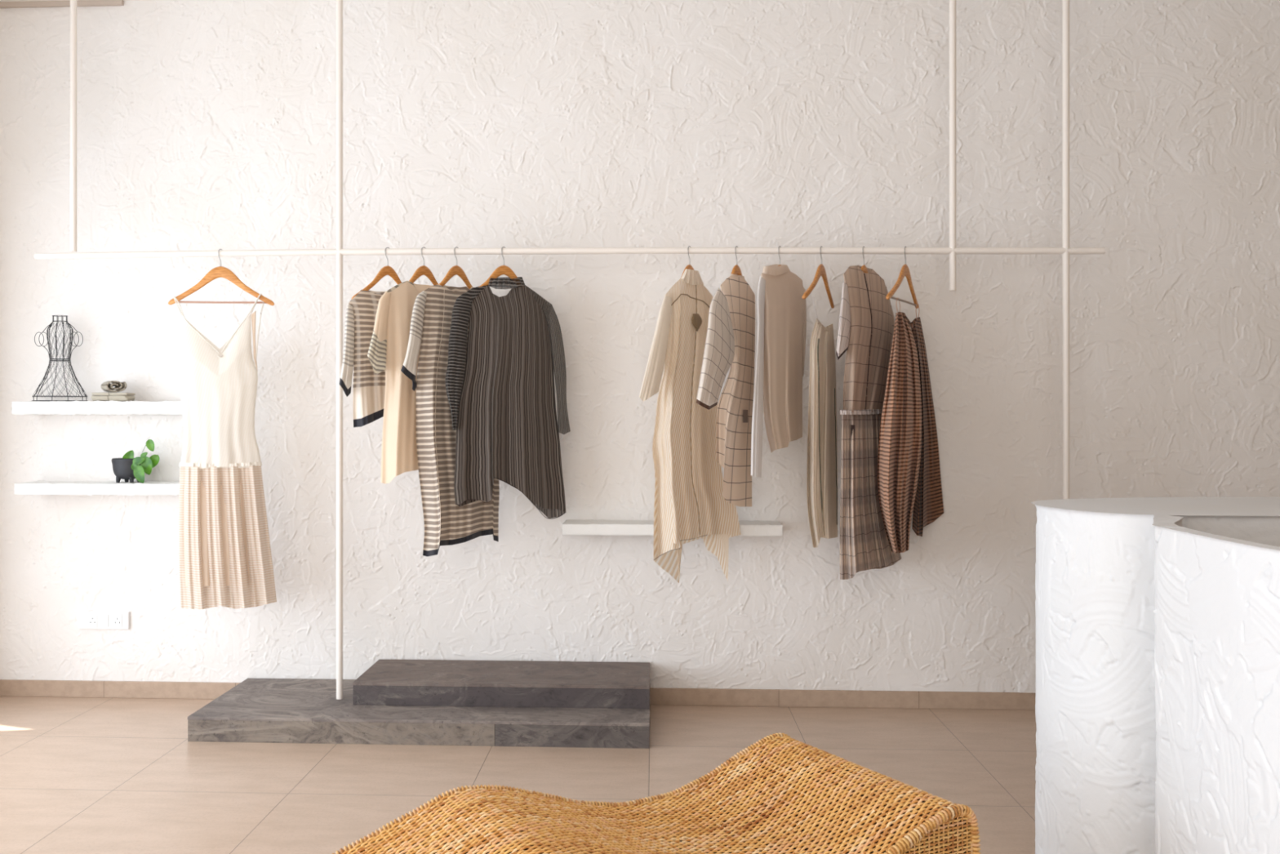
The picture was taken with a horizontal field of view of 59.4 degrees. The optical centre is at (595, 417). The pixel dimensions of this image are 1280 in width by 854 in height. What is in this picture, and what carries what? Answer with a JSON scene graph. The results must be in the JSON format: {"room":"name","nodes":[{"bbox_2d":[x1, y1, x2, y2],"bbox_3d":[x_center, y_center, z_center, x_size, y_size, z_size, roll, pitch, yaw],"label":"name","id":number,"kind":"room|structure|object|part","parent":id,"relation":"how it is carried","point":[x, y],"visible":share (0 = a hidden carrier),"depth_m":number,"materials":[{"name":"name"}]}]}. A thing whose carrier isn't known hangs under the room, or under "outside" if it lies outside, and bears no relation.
{"room":"clothing store","nodes":[
{"label":"clothing store","id":0,"kind":"room"},
{"bbox_2d":[0,0,149,1],"bbox_3d":[0.235,-1.900,1.145,6.450,0.100,7.600,0,0,3],"label":"ceiling","id":1,"kind":"structure","parent":0,"point":[0,0],"depth_m":4.96,"materials":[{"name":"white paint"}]},
{"bbox_2d":[70,0,76,251],"bbox_3d":[-2.154,-1.269,4.625,0.026,1.163,0.026,0,0,3],"label":"support pole","id":2,"kind":"object","parent":1,"relation":"hanging from","point":[73,2],"visible":1,"depth_m":4.62,"materials":[{"name":"white metal"}]},
{"bbox_2d":[949,0,955,290],"bbox_3d":[1.417,-1.177,4.438,0.026,1.346,0.026,0,0,3],"label":"support pole","id":3,"kind":"object","parent":1,"relation":"hanging from","point":[952,2],"visible":1,"depth_m":4.43,"materials":[{"name":"white metal"}]},
{"bbox_2d":[0,696,1036,853],"bbox_3d":[-0.514,1.290,1.185,7.950,0.100,7.600,0,0,3],"label":"floor","id":4,"kind":"structure","parent":0,"point":[78,775],"depth_m":3.94,"materials":[{"name":"tile"}]},
{"bbox_2d":[187,678,649,748],"bbox_3d":[-0.663,1.192,4.564,1.769,0.095,0.638,0,0,3],"label":"step","id":5,"kind":"structure","parent":4,"relation":"on","point":[271,710],"depth_m":4.27,"materials":[{"name":"stone"}]},
{"bbox_2d":[336,0,342,699],"bbox_3d":[-1.042,-0.353,4.567,0.026,2.994,0.026,0,0,3],"label":"support pole","id":6,"kind":"object","parent":5,"relation":"on","point":[339,2],"visible":1,"depth_m":4.55,"materials":[{"name":"white metal"}]},
{"bbox_3d":[-0.954,1.198,4.579,1.183,0.083,0.636,0,0,3],"label":"panel","id":7,"kind":"part","parent":5,"relation":"part of","materials":[{"name":"stone"}]},
{"bbox_2d":[352,658,649,708],"bbox_3d":[-0.365,1.100,4.652,1.183,0.090,0.431,0,0,3],"label":"step","id":8,"kind":"structure","parent":5,"relation":"on","point":[387,682],"depth_m":4.46,"materials":[{"name":"grey stone"}]},
{"bbox_3d":[-0.365,1.106,4.652,1.181,0.078,0.429,0,0,3],"label":"panel","id":9,"kind":"part","parent":8,"relation":"part of","materials":[{"name":"stone"}]},
{"bbox_3d":[-0.071,1.198,4.533,0.582,0.083,0.636,0,0,3],"label":"panel","id":10,"kind":"part","parent":5,"relation":"part of","materials":[{"name":"stone"}]},
{"bbox_2d":[332,732,980,853],"bbox_3d":[-0.265,0.996,1.970,2.012,0.490,0.587,0,0,-28],"label":"lounger","id":11,"kind":"object","parent":4,"relation":"on","point":[781,793],"visible":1,"depth_m":2.24,"materials":[{"name":"wicker"}]},
{"bbox_3d":[-0.110,1.003,1.731,1.936,0.471,0.009,0,0,-28],"label":"panel","id":12,"kind":"part","parent":11,"relation":"part of","materials":[{"name":"wicker"}]},
{"bbox_2d":[1062,0,1069,498],"bbox_3d":[1.856,-0.305,4.415,0.026,3.090,0.026,0,0,3],"label":"support pole","id":13,"kind":"object","parent":4,"relation":"on","point":[1065,3],"visible":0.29,"depth_m":4.40,"materials":[{"name":"white metal"}]},
{"bbox_2d":[34,247,1105,259],"bbox_3d":[-0.156,-0.666,4.520,4.322,0.045,0.026,0,0,3],"label":"rail","id":14,"kind":"object","parent":13,"relation":"attached to","point":[539,251],"visible":1,"depth_m":4.51,"materials":[{"name":"white metal"}]},
{"bbox_2d":[168,248,274,305],"bbox_3d":[-1.535,-0.578,4.593,0.426,0.230,0.036,0,0,-4],"label":"clothes hanger","id":15,"kind":"object","parent":14,"relation":"hanging from","point":[218,272],"visible":1,"depth_m":4.59,"materials":[{"name":"brown wood"}]},
{"bbox_2d":[173,293,276,609],"bbox_3d":[-1.517,0.141,4.590,0.413,1.306,0.133,0,0,0],"label":"dress","id":16,"kind":"object","parent":15,"relation":"hanging from","point":[225,555],"visible":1,"depth_m":4.56,"materials":[{"name":"fabric"}]},
{"bbox_2d":[351,247,401,299],"bbox_3d":[-0.844,-0.579,4.557,0.016,0.229,0.362,0,0,38],"label":"clothes hanger","id":17,"kind":"object","parent":14,"relation":"hanging from","point":[386,270],"visible":0.7,"depth_m":4.54,"materials":[{"name":"brown wood"}]},
{"bbox_2d":[339,289,385,426],"bbox_3d":[-0.857,-0.244,4.538,0.086,0.565,0.484,0,0,38],"label":"blouse","id":18,"kind":"object","parent":17,"relation":"hanging from","point":[368,387],"visible":0.46,"depth_m":4.42,"materials":[{"name":"beige fabric"}]},
{"bbox_2d":[408,247,438,285],"bbox_3d":[-0.697,-0.579,4.550,0.016,0.229,0.362,0,0,38],"label":"clothes hanger","id":19,"kind":"object","parent":14,"relation":"hanging from","point":[422,270],"visible":0.66,"depth_m":4.54,"materials":[{"name":"brown wood"}]},
{"bbox_2d":[367,280,431,483],"bbox_3d":[-0.740,-0.144,4.491,0.111,0.812,0.487,0,0,38],"label":"dress","id":20,"kind":"object","parent":19,"relation":"hanging from","point":[388,348],"visible":0.58,"depth_m":4.40,"materials":[{"name":"fabric"}]},
{"bbox_2d":[438,246,472,288],"bbox_3d":[-0.563,-0.579,4.543,0.016,0.229,0.362,0,0,38],"label":"clothes hanger","id":21,"kind":"object","parent":14,"relation":"hanging from","point":[455,270],"visible":0.72,"depth_m":4.53,"materials":[{"name":"brown wood"}]},
{"bbox_2d":[400,284,499,556],"bbox_3d":[-0.585,0.004,4.511,0.113,1.099,0.568,0,0,38],"label":"striped dress","id":22,"kind":"object","parent":21,"relation":"hanging from","point":[446,522],"visible":0.64,"depth_m":4.42,"materials":[{"name":"beige fabric"}]},
{"bbox_2d":[478,246,517,287],"bbox_3d":[-0.369,-0.578,4.532,0.362,0.229,0.022,0,0,-29],"label":"clothes hanger","id":23,"kind":"object","parent":14,"relation":"hanging from","point":[504,269],"visible":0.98,"depth_m":4.52,"materials":[{"name":"brown wood"}]},
{"bbox_2d":[444,276,570,519],"bbox_3d":[-0.354,-0.078,4.544,0.558,0.998,0.132,0,0,-29],"label":"tunic","id":24,"kind":"object","parent":23,"relation":"hanging from","point":[502,403],"visible":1,"depth_m":4.50,"materials":[{"name":"grey fabric"}]},
{"bbox_2d":[680,245,693,277],"bbox_3d":[0.377,-0.575,4.493,0.016,0.229,0.362,0,0,31],"label":"clothes hanger","id":25,"kind":"object","parent":14,"relation":"hanging from","point":[689,266],"visible":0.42,"depth_m":4.48,"materials":[{"name":"brown wood"}]},
{"bbox_2d":[639,269,740,582],"bbox_3d":[0.329,0.035,4.390,0.153,1.280,0.689,0,0,38],"label":"dress","id":26,"kind":"object","parent":25,"relation":"hanging from","point":[690,504],"visible":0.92,"depth_m":4.38,"materials":[{"name":"beige fabric"}]},
{"bbox_2d":[730,245,742,275],"bbox_3d":[0.565,-0.573,4.483,0.016,0.229,0.324,0,0,30],"label":"clothes hanger","id":27,"kind":"object","parent":14,"relation":"hanging from","point":[736,270],"visible":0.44,"depth_m":4.47,"materials":[{"name":"brown wood"}]},
{"bbox_2d":[696,273,755,506],"bbox_3d":[0.511,-0.106,4.359,0.102,0.943,0.726,0,0,22],"label":"dress","id":28,"kind":"object","parent":27,"relation":"hanging from","point":[730,341],"visible":1,"depth_m":4.38,"materials":[{"name":"fabric"}]},
{"bbox_2d":[801,245,834,308],"bbox_3d":[0.897,-0.569,4.468,0.023,0.230,0.426,0,0,27],"label":"clothes hanger","id":29,"kind":"object","parent":14,"relation":"hanging from","point":[820,271],"visible":1,"depth_m":4.44,"materials":[{"name":"brown wood"}]},
{"bbox_2d":[806,296,837,546],"bbox_3d":[0.901,0.028,4.478,0.089,0.997,0.512,0,0,19],"label":"dress","id":30,"kind":"object","parent":29,"relation":"hanging from","point":[822,448],"visible":1,"depth_m":4.38,"materials":[{"name":"beige fabric"}]},
{"bbox_2d":[860,245,868,273],"bbox_3d":[1.068,-0.569,4.457,0.016,0.229,0.281,0,0,36],"label":"clothes hanger","id":31,"kind":"object","parent":14,"relation":"hanging from","point":[864,268],"visible":0.26,"depth_m":4.45,"materials":[{"name":"brown wood"}]},
{"bbox_2d":[835,265,901,579],"bbox_3d":[1.084,0.018,4.466,0.125,1.248,0.690,0,0,36],"label":"dress","id":32,"kind":"object","parent":31,"relation":"hanging from","point":[866,324],"visible":0.94,"depth_m":4.35,"materials":[{"name":"beige fabric"}]},
{"bbox_2d":[885,246,918,308],"bbox_3d":[1.228,-0.566,4.450,0.023,0.230,0.426,0,0,31],"label":"clothes hanger","id":33,"kind":"object","parent":14,"relation":"hanging from","point":[904,271],"visible":0.98,"depth_m":4.42,"materials":[{"name":"brown wood"}]},
{"bbox_2d":[877,298,943,552],"bbox_3d":[1.210,0.040,4.403,0.122,1.022,0.870,0,0,30],"label":"skirt","id":34,"kind":"object","parent":33,"relation":"hanging from","point":[909,478],"visible":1,"depth_m":4.33,"materials":[{"name":"brown fabric"}]},
{"bbox_3d":[1.183,0.066,4.355,0.107,0.971,0.763,0,0,27],"label":"skirt panel","id":35,"kind":"part","parent":34,"relation":"part of","materials":[{"name":"brown fabric"}]},
{"bbox_3d":[1.358,0.041,4.661,0.094,0.926,0.286,0,0,36],"label":"skirt panel","id":36,"kind":"part","parent":34,"relation":"part of","materials":[{"name":"brown fabric"}]},
{"bbox_2d":[1031,496,1279,853],"bbox_3d":[1.629,0.729,2.054,1.185,1.022,2.184,0,0,3],"label":"counter","id":37,"kind":"object","parent":4,"relation":"on","point":[1157,698],"depth_m":2.55,"materials":[{"name":"paint"}]},
{"bbox_2d":[1031,496,1279,515],"bbox_3d":[1.683,0.220,2.814,1.134,0.001,0.630,0,0,3],"label":"countertop","id":38,"kind":"structure","parent":37,"relation":"on","point":[1204,505],"depth_m":2.80,"materials":[{"name":"paint"}]},
{"bbox_2d":[0,0,1279,692],"bbox_3d":[0.429,-0.308,4.839,6.290,3.096,0.022,0,0,3],"label":"wall","id":39,"kind":"structure","parent":0,"point":[202,125],"depth_m":4.86,"materials":[{"name":"paint"}]},
{"bbox_2d":[0,0,124,8],"bbox_3d":[-2.393,-1.839,4.979,0.600,0.022,0.018,0,0,3],"label":"trim","id":40,"kind":"structure","parent":39,"relation":"attached to","point":[79,2],"depth_m":4.97,"materials":[{"name":"paint"}]},
{"bbox_2d":[11,400,182,415],"bbox_3d":[-2.095,-0.043,4.873,0.804,0.067,0.196,0,0,3],"label":"wall shelf","id":41,"kind":"object","parent":39,"relation":"attached to","point":[32,407],"visible":0.91,"depth_m":4.79,"materials":[{"name":"white paint"}]},
{"bbox_2d":[31,315,87,400],"bbox_3d":[-2.332,-0.259,4.880,0.239,0.372,0.152,0,0,0],"label":"dress form","id":42,"kind":"object","parent":41,"relation":"on","point":[69,326],"visible":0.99,"depth_m":4.87,"materials":[{"name":"black metal"}]},
{"bbox_2d":[90,392,135,401],"bbox_3d":[-2.088,-0.090,4.852,0.166,0.039,0.084,0,0,3],"label":"book","id":43,"kind":"object","parent":41,"relation":"on","point":[122,397],"visible":0.96,"depth_m":4.81,"materials":[{"name":"paper"}]},
{"bbox_2d":[101,380,126,392],"bbox_3d":[-2.086,-0.135,4.855,0.084,0.050,0.084,0,0,-39],"label":"cloth","id":44,"kind":"object","parent":43,"relation":"on","point":[106,386],"visible":1,"depth_m":4.83,"materials":[{"name":"fabric"}]},
{"bbox_2d":[14,480,179,496],"bbox_3d":[-2.090,0.306,4.873,0.793,0.060,0.196,0,0,3],"label":"wall shelf","id":45,"kind":"object","parent":39,"relation":"attached to","point":[37,487],"visible":0.83,"depth_m":4.79,"materials":[{"name":"white paint"}]},
{"bbox_2d":[111,457,140,482],"bbox_3d":[-2.029,0.228,4.864,0.137,0.106,0.107,0,0,3],"label":"plant pot","id":46,"kind":"object","parent":45,"relation":"on","point":[122,468],"visible":0.75,"depth_m":4.82,"materials":[{"name":"black ceramic"}]},
{"bbox_2d":[122,439,159,483],"bbox_3d":[-1.960,0.186,4.815,0.155,0.188,0.064,0,0,3],"label":"trailing plant","id":47,"kind":"object","parent":46,"relation":"in","point":[146,463],"visible":1,"depth_m":4.81,"materials":[{"name":"green plant"}]},
{"bbox_2d":[78,610,129,629],"bbox_3d":[-2.173,0.895,4.967,0.230,0.080,0.020,0,0,3],"label":"wall socket","id":48,"kind":"object","parent":39,"relation":"attached to","point":[105,620],"visible":1,"depth_m":4.96,"materials":[{"name":"white plastic"}]},
{"bbox_2d":[88,613,97,626],"bbox_3d":[-2.226,0.897,4.962,0.040,0.062,0.003,0,0,3],"label":"outlet","id":49,"kind":"object","parent":48,"relation":"attached to","point":[92,617],"depth_m":4.96,"materials":[{"name":"white plastic"}]},
{"bbox_2d":[102,613,108,626],"bbox_3d":[-2.170,0.897,4.959,0.028,0.058,0.004,0,0,3],"label":"switch","id":50,"kind":"object","parent":48,"relation":"attached to","point":[104,616],"depth_m":4.96,"materials":[{"name":"white plastic"}]},
{"bbox_2d":[113,613,122,627],"bbox_3d":[-2.114,0.897,4.956,0.040,0.062,0.003,0,0,3],"label":"outlet","id":51,"kind":"object","parent":48,"relation":"attached to","point":[117,617],"depth_m":4.95,"materials":[{"name":"white plastic"}]},
{"bbox_2d":[0,679,1035,710],"bbox_3d":[0.429,1.204,4.834,6.250,0.072,0.012,0,0,3],"label":"baseboard","id":52,"kind":"structure","parent":39,"relation":"attached to","point":[8,687],"depth_m":4.82,"materials":[{"name":"tile"}]},
{"bbox_2d":[562,519,782,536],"bbox_3d":[0.323,0.466,4.742,0.911,0.058,0.205,0,0,3],"label":"wall shelf","id":53,"kind":"object","parent":39,"relation":"attached to","point":[602,526],"visible":0.64,"depth_m":4.66,"materials":[{"name":"white paint"}]},
{"bbox_3d":[0.737,-0.572,4.474,0.015,0.229,0.281,0,0,33],"label":"clothes hanger","id":54,"kind":"object","parent":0,"visible":0},
{"bbox_2d":[751,264,806,477],"bbox_3d":[0.736,-0.196,4.468,0.088,0.853,0.643,0,0,28],"label":"sweater","id":55,"kind":"object","parent":54,"relation":"hanging from","point":[781,308],"visible":0.98,"depth_m":4.39,"materials":[{"name":"white fabric"}]}
]}

